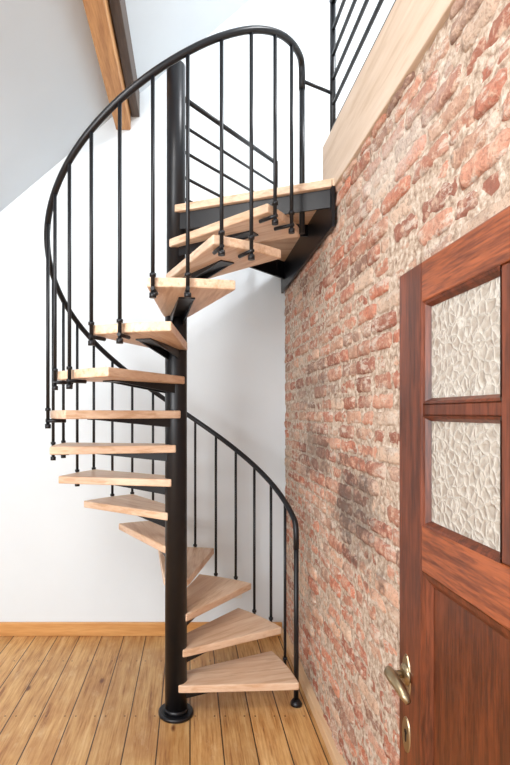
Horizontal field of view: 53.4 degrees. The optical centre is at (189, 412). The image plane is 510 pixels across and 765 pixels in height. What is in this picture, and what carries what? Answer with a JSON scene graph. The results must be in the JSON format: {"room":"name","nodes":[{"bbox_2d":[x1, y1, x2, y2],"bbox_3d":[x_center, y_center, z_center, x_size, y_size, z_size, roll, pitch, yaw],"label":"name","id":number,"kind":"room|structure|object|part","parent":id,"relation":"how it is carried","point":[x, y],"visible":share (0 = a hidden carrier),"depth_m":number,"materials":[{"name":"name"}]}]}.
{"room":"stairwell","nodes":[
{"label":"stairwell","id":0,"kind":"room"},
{"bbox_2d":[0,0,248,211],"bbox_3d":[-0.700,-1.928,0.640,5.200,4.570,5.680,0,0,0],"label":"ceiling","id":1,"kind":"structure","parent":0,"point":[52,87],"depth_m":2.86,"materials":[{"name":"paint"}]},
{"bbox_2d":[82,0,130,129],"bbox_3d":[-0.450,-2.025,0.590,0.100,0.230,5.580,0,0,0],"label":"ceiling beam","id":2,"kind":"structure","parent":1,"relation":"attached to","point":[98,12],"depth_m":2.66,"materials":[{"name":"brown wood"}]},
{"bbox_2d":[109,0,139,116],"bbox_3d":[-0.367,-2.110,0.590,0.055,0.220,5.580,0,0,0],"label":"ceiling beam","id":3,"kind":"structure","parent":1,"relation":"attached to","point":[117,7],"depth_m":2.77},
{"bbox_2d":[0,636,332,764],"bbox_3d":[-1.180,1.550,0.640,4.040,0.100,5.680,0,0,0],"label":"floor","id":4,"kind":"structure","parent":0,"point":[65,700],"depth_m":2.51,"materials":[{"name":"brown wood"}]},
{"bbox_2d":[44,25,334,723],"bbox_3d":[-0.011,-0.122,2.621,1.387,3.244,1.511,0,0,0],"label":"spiral staircase","id":5,"kind":"structure","parent":4,"relation":"on","point":[276,231],"depth_m":2.44,"materials":[{"name":"black metal"}]},
{"bbox_3d":[-0.072,-0.456,2.500,1.264,2.313,1.268,0,0,0],"label":"handrail","id":6,"kind":"part","parent":5,"relation":"part of","materials":[{"name":"black metal"}]},
{"bbox_3d":[0.287,-0.911,2.773,0.683,0.205,1.207,0,0,0],"label":"landing frame","id":7,"kind":"part","parent":5,"relation":"part of","materials":[{"name":"black paint"}]},
{"bbox_2d":[0,0,394,627],"bbox_3d":[0.100,-1.282,3.440,6.600,5.563,0.120,0,0,0],"label":"wall","id":8,"kind":"structure","parent":0,"point":[62,560],"depth_m":3.38,"materials":[{"name":"white paint"}]},
{"bbox_2d":[0,622,281,635],"bbox_3d":[-1.290,1.455,3.370,3.820,0.090,0.020,0,0,0],"label":"baseboard","id":9,"kind":"structure","parent":8,"relation":"attached to","point":[6,628],"depth_m":3.36,"materials":[{"name":"brown wood"}]},
{"bbox_2d":[284,0,509,764],"bbox_3d":[0.724,0.250,0.590,0.193,2.500,5.580,0,0,0],"label":"wall","id":10,"kind":"structure","parent":0,"point":[434,167],"depth_m":1.75,"materials":[{"name":"red brick"}]},
{"bbox_2d":[281,628,345,764],"bbox_3d":[0.627,1.472,0.580,0.035,0.055,5.560,0,0,0],"label":"baseboard","id":11,"kind":"structure","parent":10,"relation":"attached to","point":[336,757],"depth_m":2.45,"materials":[{"name":"beige wood"}]},
{"bbox_2d":[323,0,455,186],"bbox_3d":[0.677,-1.120,0.080,0.105,0.270,4.560,0,0,0],"label":"trim","id":12,"kind":"structure","parent":10,"relation":"attached to","point":[411,27],"depth_m":1.61,"materials":[{"name":"beige wood"}]},
{"bbox_2d":[329,0,395,131],"bbox_3d":[0.680,-1.499,0.097,0.036,0.958,4.594,0,0,0],"label":"railing","id":13,"kind":"object","parent":12,"relation":"on","point":[334,19],"visible":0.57,"depth_m":2.23,"materials":[{"name":"black metal"}]},
{"bbox_2d":[384,263,509,764],"bbox_3d":[0.572,0.556,1.035,0.101,1.876,0.730,0,0,0],"label":"door","id":14,"kind":"structure","parent":10,"relation":"in","point":[472,660],"depth_m":1.18,"materials":[{"name":"brown wood"}]},
{"bbox_3d":[0.553,0.705,1.312,0.064,0.056,0.133,0,0,0],"label":"lever handle","id":15,"kind":"part","parent":14,"relation":"part of","materials":[{"name":"gold metal"}]},
{"bbox_2d":[402,654,410,752],"bbox_3d":[0.584,0.783,1.350,0.003,0.265,0.052,0,0,0],"label":"escutcheon","id":16,"kind":"object","parent":14,"relation":"attached to","point":[405,724],"visible":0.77,"depth_m":1.34,"materials":[{"name":"gold metal"}]},
{"bbox_3d":[0.604,0.556,1.333,0.037,1.876,0.135,0,0,0],"label":"stile","id":17,"kind":"part","parent":14,"relation":"part of","materials":[{"name":"brown wood"}]},
{"bbox_2d":[422,416,501,562],"bbox_3d":[0.596,0.146,1.107,0.016,0.278,0.317,0,0,0],"label":"bead","id":18,"kind":"object","parent":14,"relation":"attached to","point":[495,555],"visible":0.9,"depth_m":1.18,"materials":[{"name":"brown wood"}]},
{"bbox_2d":[424,401,501,416],"bbox_3d":[0.604,-0.008,1.107,0.025,0.030,0.317,0,0,0],"label":"muntin","id":19,"kind":"object","parent":14,"relation":"attached to","point":[490,408],"visible":0.92,"depth_m":1.07,"materials":[{"name":"brown wood"}]},
{"bbox_2d":[422,266,501,403],"bbox_3d":[0.596,-0.151,1.107,0.016,0.257,0.317,0,0,0],"label":"bead","id":20,"kind":"object","parent":19,"relation":"attached to","point":[494,273],"visible":0.9,"depth_m":1.18,"materials":[{"name":"brown wood"}]},
{"bbox_3d":[0.604,0.343,0.968,0.037,0.115,0.595,0,0,0],"label":"middle rail","id":21,"kind":"part","parent":14,"relation":"part of","materials":[{"name":"brown wood"}]},
{"bbox_2d":[422,205,509,301],"bbox_3d":[0.604,-0.331,0.968,0.037,0.102,0.595,0,0,0],"label":"rail","id":22,"kind":"object","parent":14,"relation":"attached to","point":[486,247],"visible":0.79,"depth_m":1.05,"materials":[{"name":"brown wood"}]},
{"bbox_2d":[422,572,509,764],"bbox_3d":[0.594,0.840,0.968,0.016,0.880,0.595,0,0,0],"label":"molding","id":23,"kind":"structure","parent":14,"relation":"attached to","point":[428,584],"depth_m":1.24,"materials":[{"name":"brown wood"}]},
{"bbox_3d":[0.608,0.840,0.968,0.009,0.880,0.595,0,0,0],"label":"panel","id":24,"kind":"part","parent":14,"relation":"part of","materials":[{"name":"brown wood"}]},
{"bbox_2d":[502,262,509,566],"bbox_3d":[0.604,0.003,0.926,0.029,0.565,0.043,0,0,0],"label":"mullion","id":25,"kind":"object","parent":14,"relation":"on","point":[506,267],"visible":1,"depth_m":0.93,"materials":[{"name":"brown wood"}]}
]}

